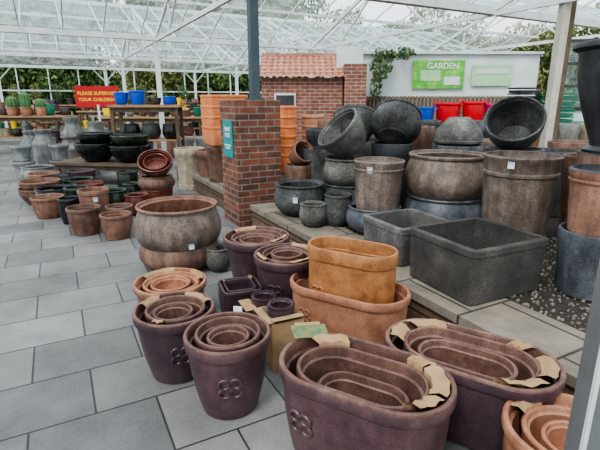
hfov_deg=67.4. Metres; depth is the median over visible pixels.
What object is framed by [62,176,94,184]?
bowl planter
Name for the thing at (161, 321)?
plant pot
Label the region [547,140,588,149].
plant pot
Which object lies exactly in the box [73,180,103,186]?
plant pot
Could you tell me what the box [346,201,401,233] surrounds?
plant pot
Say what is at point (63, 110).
pot
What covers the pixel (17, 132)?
pot
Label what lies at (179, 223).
plant pot
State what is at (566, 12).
timber post
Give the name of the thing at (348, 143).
bowl planter
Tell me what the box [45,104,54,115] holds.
pot
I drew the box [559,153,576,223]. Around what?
plant pot
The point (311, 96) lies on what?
brick building
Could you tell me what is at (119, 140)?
bowl planter
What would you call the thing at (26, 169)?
bowl planter
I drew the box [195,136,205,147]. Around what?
plant pot
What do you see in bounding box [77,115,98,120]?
pot
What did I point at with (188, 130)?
pot
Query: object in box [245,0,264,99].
support post
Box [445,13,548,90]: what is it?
tree
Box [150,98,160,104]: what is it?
plant pot
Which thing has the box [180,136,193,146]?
plant pot
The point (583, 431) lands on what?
post
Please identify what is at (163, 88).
potted shrub
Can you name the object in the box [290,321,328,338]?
card
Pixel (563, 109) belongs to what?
plastic crates
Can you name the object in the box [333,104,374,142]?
bowl planter
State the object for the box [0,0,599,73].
roof frame
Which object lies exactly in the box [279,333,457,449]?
planter
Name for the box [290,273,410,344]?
planter
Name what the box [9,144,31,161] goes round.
plant pot
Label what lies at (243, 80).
tree
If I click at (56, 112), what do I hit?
bench
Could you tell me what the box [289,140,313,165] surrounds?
plant pot
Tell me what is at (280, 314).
cardboard box
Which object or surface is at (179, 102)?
pot
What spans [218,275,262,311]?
square planter
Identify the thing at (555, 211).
plant pot
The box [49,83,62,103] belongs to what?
potted shrub
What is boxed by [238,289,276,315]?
plant pot
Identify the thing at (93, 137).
bowl planter
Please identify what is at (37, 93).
potted shrub
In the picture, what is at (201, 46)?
tree
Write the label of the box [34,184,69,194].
bowl planter
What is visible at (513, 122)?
bowl planter
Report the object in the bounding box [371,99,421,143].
bowl planter
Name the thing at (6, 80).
tree
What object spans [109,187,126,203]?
plant pot
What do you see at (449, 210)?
plant pot
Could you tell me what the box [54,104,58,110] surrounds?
pot
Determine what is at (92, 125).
planter
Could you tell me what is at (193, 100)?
pot
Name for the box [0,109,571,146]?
ground
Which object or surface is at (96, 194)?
plant pot
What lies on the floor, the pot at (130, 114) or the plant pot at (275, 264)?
the plant pot at (275, 264)
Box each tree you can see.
[0,0,52,80]
[0,0,75,125]
[0,0,112,114]
[0,18,85,124]
[3,0,131,119]
[35,0,136,116]
[92,0,177,116]
[94,0,203,115]
[105,27,192,115]
[147,0,278,99]
[151,0,242,103]
[178,33,236,109]
[200,0,300,97]
[226,0,329,87]
[292,25,365,77]
[294,4,382,77]
[326,29,366,52]
[360,7,451,49]
[370,19,466,50]
[423,34,467,50]
[438,24,484,49]
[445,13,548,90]
[495,39,540,101]
[508,34,544,101]
[522,1,599,110]
[539,6,599,110]
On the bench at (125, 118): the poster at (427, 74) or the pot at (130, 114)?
the pot at (130, 114)
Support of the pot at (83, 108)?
on the bench at (87, 113)
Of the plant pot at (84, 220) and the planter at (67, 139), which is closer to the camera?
the plant pot at (84, 220)
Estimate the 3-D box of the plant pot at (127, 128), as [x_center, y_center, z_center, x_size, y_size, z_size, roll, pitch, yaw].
[-3.750,-2.084,10.007,0.407,0.330,0.407,0,16,0]
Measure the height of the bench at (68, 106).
1.400 m
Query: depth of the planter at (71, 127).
10.91 m
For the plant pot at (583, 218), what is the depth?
2.92 m
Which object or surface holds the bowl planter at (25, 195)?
on the floor
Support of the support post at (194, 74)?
on the floor
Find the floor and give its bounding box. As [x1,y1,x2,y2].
[0,130,471,449]
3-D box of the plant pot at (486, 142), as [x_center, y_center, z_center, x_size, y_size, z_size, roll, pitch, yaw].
[2.500,-0.712,5.926,0.538,0.800,0.538,0,16,0]
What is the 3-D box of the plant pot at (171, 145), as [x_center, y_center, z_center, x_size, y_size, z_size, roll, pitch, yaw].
[-3.800,-2.309,12.799,0.514,0.800,0.514,0,16,0]
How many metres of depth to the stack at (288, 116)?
8.08 m
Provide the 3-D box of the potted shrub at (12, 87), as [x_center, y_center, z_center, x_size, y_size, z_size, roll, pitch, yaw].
[-12.798,-5.867,20.167,0.567,0.914,0.541,0,16,0]
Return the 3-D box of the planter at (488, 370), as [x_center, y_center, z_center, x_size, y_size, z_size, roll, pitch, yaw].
[0.830,0.804,2.268,0.840,0.436,0.470,10,18,32]
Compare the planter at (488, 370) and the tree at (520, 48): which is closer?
the planter at (488, 370)
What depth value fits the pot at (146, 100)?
20.16 m
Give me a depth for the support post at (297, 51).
12.44 m
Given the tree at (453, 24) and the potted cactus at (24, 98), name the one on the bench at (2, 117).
the potted cactus at (24, 98)
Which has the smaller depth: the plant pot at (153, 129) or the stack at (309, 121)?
the stack at (309, 121)
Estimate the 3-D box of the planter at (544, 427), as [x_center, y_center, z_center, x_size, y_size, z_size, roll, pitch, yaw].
[1.090,0.968,1.794,0.559,0.375,0.499,9,18,29]
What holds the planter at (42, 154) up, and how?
on the floor
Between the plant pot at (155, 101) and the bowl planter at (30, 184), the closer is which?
the bowl planter at (30, 184)
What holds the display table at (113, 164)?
on the floor
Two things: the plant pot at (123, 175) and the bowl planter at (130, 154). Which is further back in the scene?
the bowl planter at (130, 154)
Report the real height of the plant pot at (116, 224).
0.300 m
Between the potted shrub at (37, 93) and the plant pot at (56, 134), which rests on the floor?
the plant pot at (56, 134)
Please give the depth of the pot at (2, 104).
16.90 m
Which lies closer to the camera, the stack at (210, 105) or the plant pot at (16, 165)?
the stack at (210, 105)
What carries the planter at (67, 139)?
on the floor
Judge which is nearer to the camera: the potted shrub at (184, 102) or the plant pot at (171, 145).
the plant pot at (171, 145)
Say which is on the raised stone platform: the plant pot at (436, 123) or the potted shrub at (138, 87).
the plant pot at (436, 123)
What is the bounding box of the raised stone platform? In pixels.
[175,165,590,395]
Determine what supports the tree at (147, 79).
on the ground
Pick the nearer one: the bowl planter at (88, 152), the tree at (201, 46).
the bowl planter at (88, 152)
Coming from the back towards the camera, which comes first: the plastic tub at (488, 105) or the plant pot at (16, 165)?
the plant pot at (16, 165)
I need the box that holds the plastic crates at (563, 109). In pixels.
[538,93,577,121]
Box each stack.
[200,95,247,145]
[280,106,296,172]
[302,115,324,141]
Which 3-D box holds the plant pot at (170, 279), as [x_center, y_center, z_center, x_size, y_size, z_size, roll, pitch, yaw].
[-0.930,0.558,3.268,0.509,0.376,0.509,-7,17,-25]
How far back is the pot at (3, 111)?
13.54 m
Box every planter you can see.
[17,188,53,204]
[18,177,60,190]
[20,130,34,164]
[20,164,55,179]
[26,171,60,178]
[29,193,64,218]
[31,129,55,163]
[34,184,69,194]
[38,174,67,183]
[58,135,80,158]
[61,117,83,141]
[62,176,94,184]
[66,168,95,179]
[74,142,114,161]
[76,131,112,143]
[84,121,104,131]
[107,143,152,162]
[109,134,148,146]
[137,149,172,176]
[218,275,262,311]
[274,179,324,216]
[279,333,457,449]
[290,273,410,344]
[299,200,326,227]
[308,236,398,303]
[318,108,365,156]
[323,155,368,186]
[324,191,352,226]
[325,182,355,200]
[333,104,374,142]
[363,209,449,265]
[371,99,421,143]
[384,318,566,449]
[410,217,548,305]
[433,117,482,144]
[484,96,546,149]
[501,393,573,449]
[572,39,599,153]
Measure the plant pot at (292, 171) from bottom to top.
0.500 m
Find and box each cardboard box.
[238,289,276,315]
[253,297,303,372]
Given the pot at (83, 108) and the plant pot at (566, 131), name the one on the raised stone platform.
the plant pot at (566, 131)
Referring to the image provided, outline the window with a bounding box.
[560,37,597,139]
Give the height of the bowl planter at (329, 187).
0.360 m
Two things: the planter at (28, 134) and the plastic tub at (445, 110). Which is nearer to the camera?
the plastic tub at (445, 110)
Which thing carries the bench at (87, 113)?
on the floor
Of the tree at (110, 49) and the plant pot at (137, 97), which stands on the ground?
the tree at (110, 49)
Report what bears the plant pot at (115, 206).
on the floor
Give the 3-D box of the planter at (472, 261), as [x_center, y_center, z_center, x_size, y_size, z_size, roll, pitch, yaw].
[1.268,0.238,3.283,0.712,0.385,0.672,-7,17,-25]
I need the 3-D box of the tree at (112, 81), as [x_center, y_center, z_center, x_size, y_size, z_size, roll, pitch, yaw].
[-14.551,-11.727,31.959,6.821,8.696,8.136,-6,17,-20]
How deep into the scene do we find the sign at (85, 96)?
11.52 m
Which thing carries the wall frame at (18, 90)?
on the floor
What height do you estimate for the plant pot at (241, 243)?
0.496 m
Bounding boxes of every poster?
[412,60,464,88]
[470,65,512,85]
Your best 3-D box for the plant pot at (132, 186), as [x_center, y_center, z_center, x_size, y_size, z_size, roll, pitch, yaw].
[-2.750,-0.543,7.374,0.300,0.300,0.300,15,21,43]
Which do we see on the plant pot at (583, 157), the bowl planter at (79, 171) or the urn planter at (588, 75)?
the urn planter at (588, 75)
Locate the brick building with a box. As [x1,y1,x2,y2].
[260,46,366,141]
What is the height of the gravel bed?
0.035 m
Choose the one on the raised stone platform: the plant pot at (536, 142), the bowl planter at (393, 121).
the plant pot at (536, 142)
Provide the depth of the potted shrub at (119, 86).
20.04 m
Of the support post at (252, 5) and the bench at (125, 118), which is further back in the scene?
the bench at (125, 118)
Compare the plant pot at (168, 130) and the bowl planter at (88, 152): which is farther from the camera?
the plant pot at (168, 130)
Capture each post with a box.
[0,67,10,127]
[93,70,115,85]
[106,59,136,122]
[133,39,177,150]
[185,72,203,98]
[224,64,247,94]
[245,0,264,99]
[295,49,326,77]
[539,1,576,147]
[564,259,599,449]
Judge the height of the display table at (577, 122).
1.220 m
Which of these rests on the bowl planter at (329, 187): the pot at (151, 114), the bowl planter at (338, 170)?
the bowl planter at (338, 170)
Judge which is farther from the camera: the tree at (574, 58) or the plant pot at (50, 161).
the tree at (574, 58)
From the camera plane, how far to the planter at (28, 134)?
10.58 m
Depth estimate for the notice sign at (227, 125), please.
5.76 m
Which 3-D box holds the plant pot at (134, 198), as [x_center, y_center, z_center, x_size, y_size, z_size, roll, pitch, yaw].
[-2.350,-0.302,6.506,0.364,0.300,0.364,0,16,0]
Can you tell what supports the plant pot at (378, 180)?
on the plant pot at (354, 216)
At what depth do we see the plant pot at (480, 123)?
6.52 m
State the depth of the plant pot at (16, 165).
9.46 m
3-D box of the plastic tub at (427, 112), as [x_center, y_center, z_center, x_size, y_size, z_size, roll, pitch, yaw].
[2.200,-1.970,7.963,0.339,0.295,0.339,15,21,43]
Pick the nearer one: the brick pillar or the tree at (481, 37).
the brick pillar
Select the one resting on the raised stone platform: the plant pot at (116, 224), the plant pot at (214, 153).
the plant pot at (214, 153)
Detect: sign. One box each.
[74,86,117,120]
[223,120,233,157]
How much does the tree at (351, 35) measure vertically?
6.366 m
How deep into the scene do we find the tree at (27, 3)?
29.55 m
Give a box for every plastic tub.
[418,105,436,119]
[432,100,463,121]
[460,99,488,119]
[484,102,493,116]
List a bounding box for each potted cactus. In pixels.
[5,97,19,115]
[19,91,32,115]
[35,98,45,115]
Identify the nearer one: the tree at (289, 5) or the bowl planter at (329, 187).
the bowl planter at (329, 187)
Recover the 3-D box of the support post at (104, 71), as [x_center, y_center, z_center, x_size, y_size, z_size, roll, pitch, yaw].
[-9.022,-5.760,21.162,1.030,2.975,0.200,-8,17,-27]
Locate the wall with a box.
[363,51,544,119]
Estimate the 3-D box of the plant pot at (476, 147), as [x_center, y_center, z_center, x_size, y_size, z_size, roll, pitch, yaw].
[1.850,-0.564,5.396,0.559,0.800,0.559,0,16,0]
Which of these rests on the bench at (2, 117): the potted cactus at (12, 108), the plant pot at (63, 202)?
the potted cactus at (12, 108)
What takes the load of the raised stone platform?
on the floor
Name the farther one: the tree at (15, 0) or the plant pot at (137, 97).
the tree at (15, 0)
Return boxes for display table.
[51,157,143,174]
[106,105,184,175]
[441,121,583,123]
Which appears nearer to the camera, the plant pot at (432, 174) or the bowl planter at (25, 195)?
the plant pot at (432, 174)
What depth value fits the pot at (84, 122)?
17.37 m
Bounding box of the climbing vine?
[369,46,416,103]
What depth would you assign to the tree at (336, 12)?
26.05 m
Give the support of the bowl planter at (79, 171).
on the floor
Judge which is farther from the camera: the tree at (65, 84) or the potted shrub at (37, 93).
the tree at (65, 84)
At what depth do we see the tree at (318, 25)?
27.84 m
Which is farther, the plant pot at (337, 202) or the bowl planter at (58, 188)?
the bowl planter at (58, 188)
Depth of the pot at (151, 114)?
14.06 m
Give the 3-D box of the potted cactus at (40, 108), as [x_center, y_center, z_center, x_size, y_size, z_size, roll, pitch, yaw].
[-7.700,-3.500,13.350,0.309,0.500,0.309,0,16,0]
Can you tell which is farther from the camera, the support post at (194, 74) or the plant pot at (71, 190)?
the support post at (194, 74)
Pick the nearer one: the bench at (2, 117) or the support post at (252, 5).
the support post at (252, 5)
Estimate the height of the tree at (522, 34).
6.489 m
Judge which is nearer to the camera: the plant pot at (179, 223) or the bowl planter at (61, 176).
the plant pot at (179, 223)
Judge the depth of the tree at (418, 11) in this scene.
29.60 m
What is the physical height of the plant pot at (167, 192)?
0.240 m
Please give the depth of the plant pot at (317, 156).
5.69 m
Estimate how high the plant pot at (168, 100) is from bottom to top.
0.180 m
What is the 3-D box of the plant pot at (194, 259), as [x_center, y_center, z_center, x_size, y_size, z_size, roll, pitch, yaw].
[-1.200,0.249,4.522,0.794,0.300,0.794,-12,20,-37]
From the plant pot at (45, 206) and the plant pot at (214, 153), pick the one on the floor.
the plant pot at (45, 206)
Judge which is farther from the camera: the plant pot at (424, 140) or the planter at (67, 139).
the planter at (67, 139)
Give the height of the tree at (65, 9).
10.811 m
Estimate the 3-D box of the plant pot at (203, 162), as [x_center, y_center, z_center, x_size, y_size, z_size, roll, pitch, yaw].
[-1.550,-0.965,8.035,0.539,0.760,0.539,0,16,0]
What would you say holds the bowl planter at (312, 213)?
on the raised stone platform
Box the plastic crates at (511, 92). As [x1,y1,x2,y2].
[507,87,540,99]
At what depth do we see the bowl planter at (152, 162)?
7.13 m
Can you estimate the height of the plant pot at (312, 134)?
0.900 m
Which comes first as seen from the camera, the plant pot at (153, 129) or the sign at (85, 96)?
the plant pot at (153, 129)
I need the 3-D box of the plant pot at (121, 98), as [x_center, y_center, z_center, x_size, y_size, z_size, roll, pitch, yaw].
[-3.900,-2.758,9.820,0.320,0.260,0.320,0,16,0]
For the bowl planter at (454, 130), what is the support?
on the plant pot at (476, 147)
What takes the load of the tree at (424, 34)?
on the ground
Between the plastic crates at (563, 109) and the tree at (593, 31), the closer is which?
the plastic crates at (563, 109)
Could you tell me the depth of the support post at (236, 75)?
17.69 m
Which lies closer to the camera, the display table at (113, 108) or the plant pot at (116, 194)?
the plant pot at (116, 194)
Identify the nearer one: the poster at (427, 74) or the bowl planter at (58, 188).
the bowl planter at (58, 188)
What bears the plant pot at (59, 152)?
on the plant pot at (50, 161)
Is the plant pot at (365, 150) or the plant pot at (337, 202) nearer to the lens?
the plant pot at (337, 202)
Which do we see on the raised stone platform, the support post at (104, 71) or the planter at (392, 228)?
the planter at (392, 228)
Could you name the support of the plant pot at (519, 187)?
on the raised stone platform
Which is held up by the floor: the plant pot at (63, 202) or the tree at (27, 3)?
the plant pot at (63, 202)
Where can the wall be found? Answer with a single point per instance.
(398, 83)
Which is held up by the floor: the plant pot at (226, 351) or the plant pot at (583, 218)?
the plant pot at (226, 351)
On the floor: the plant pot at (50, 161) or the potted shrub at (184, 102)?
the plant pot at (50, 161)
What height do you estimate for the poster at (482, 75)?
0.500 m
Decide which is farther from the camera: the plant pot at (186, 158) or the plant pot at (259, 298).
the plant pot at (186, 158)
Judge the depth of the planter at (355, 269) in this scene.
2.91 m
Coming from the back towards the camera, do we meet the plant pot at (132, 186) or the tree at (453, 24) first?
the tree at (453, 24)
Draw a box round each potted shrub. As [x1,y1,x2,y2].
[7,84,19,98]
[29,84,41,99]
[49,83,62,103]
[116,83,122,91]
[136,84,147,104]
[156,84,168,104]
[177,84,189,104]
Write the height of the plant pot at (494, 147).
0.840 m
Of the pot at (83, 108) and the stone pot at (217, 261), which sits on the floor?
the stone pot at (217, 261)
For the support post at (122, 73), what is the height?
2.975 m
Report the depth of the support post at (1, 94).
19.14 m
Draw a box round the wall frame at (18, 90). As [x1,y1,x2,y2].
[2,67,291,129]
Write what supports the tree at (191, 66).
on the ground
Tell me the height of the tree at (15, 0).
13.598 m
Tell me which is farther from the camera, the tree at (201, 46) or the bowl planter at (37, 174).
the tree at (201, 46)
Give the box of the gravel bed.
[344,225,590,330]
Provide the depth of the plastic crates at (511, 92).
8.05 m
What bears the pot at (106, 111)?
on the bench at (125, 118)
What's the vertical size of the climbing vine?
2.844 m
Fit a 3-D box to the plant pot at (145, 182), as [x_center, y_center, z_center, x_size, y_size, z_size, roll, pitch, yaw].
[-2.310,-0.682,7.241,0.579,0.240,0.579,0,16,0]
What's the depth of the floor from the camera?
2.94 m
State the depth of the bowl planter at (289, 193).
5.09 m
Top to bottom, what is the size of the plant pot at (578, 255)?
0.455 m
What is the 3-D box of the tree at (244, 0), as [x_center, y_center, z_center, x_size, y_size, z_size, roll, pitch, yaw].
[-7.460,-14.637,34.917,11.106,12.720,10.229,6,17,21]
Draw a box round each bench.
[0,105,201,135]
[0,111,60,129]
[0,115,75,137]
[76,111,198,129]
[97,116,201,137]
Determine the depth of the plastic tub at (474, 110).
7.87 m
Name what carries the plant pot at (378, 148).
on the raised stone platform
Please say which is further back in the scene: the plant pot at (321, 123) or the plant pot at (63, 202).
the plant pot at (321, 123)
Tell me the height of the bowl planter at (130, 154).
0.330 m
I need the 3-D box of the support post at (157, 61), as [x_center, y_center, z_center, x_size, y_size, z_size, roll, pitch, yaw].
[-3.389,-2.925,10.953,1.030,2.975,0.200,-8,17,-27]
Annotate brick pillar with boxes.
[219,100,280,227]
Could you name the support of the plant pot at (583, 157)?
on the raised stone platform
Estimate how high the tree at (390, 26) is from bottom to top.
6.066 m
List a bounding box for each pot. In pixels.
[0,102,6,107]
[0,108,7,114]
[0,125,45,136]
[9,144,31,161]
[11,160,34,177]
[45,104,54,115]
[48,144,68,160]
[49,160,66,173]
[50,130,61,143]
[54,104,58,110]
[57,196,79,224]
[60,107,68,114]
[63,185,88,195]
[65,203,100,235]
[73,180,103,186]
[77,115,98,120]
[77,186,108,212]
[81,107,97,110]
[82,120,87,127]
[99,210,131,240]
[102,108,109,116]
[105,203,132,226]
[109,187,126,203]
[113,92,128,104]
[116,112,133,116]
[117,170,138,186]
[122,123,140,133]
[122,181,140,192]
[124,192,149,215]
[128,90,144,104]
[132,291,214,383]
[133,267,206,303]
[134,195,221,251]
[137,173,174,190]
[139,112,154,116]
[139,239,218,269]
[141,187,172,198]
[142,123,160,138]
[144,97,157,104]
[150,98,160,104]
[157,136,175,157]
[162,123,180,138]
[163,96,175,104]
[174,146,203,189]
[176,98,181,104]
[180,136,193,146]
[183,306,270,419]
[184,126,202,135]
[187,99,198,104]
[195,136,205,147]
[196,148,209,177]
[206,144,222,182]
[206,243,229,272]
[223,226,289,278]
[254,242,308,299]
[285,162,310,178]
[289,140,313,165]
[302,146,333,190]
[306,128,322,145]
[317,119,330,127]
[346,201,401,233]
[354,134,378,156]
[354,156,404,210]
[371,141,412,208]
[404,149,483,200]
[404,191,481,220]
[406,125,434,195]
[421,120,441,148]
[433,143,482,151]
[474,120,488,138]
[481,139,494,152]
[481,150,563,236]
[485,145,544,151]
[533,136,539,146]
[543,148,577,216]
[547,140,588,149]
[555,222,599,301]
[557,123,580,139]
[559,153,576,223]
[567,164,599,237]
[576,149,599,163]
[578,123,588,140]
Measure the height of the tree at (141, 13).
10.047 m
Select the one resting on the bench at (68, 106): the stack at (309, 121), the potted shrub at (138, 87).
the potted shrub at (138, 87)

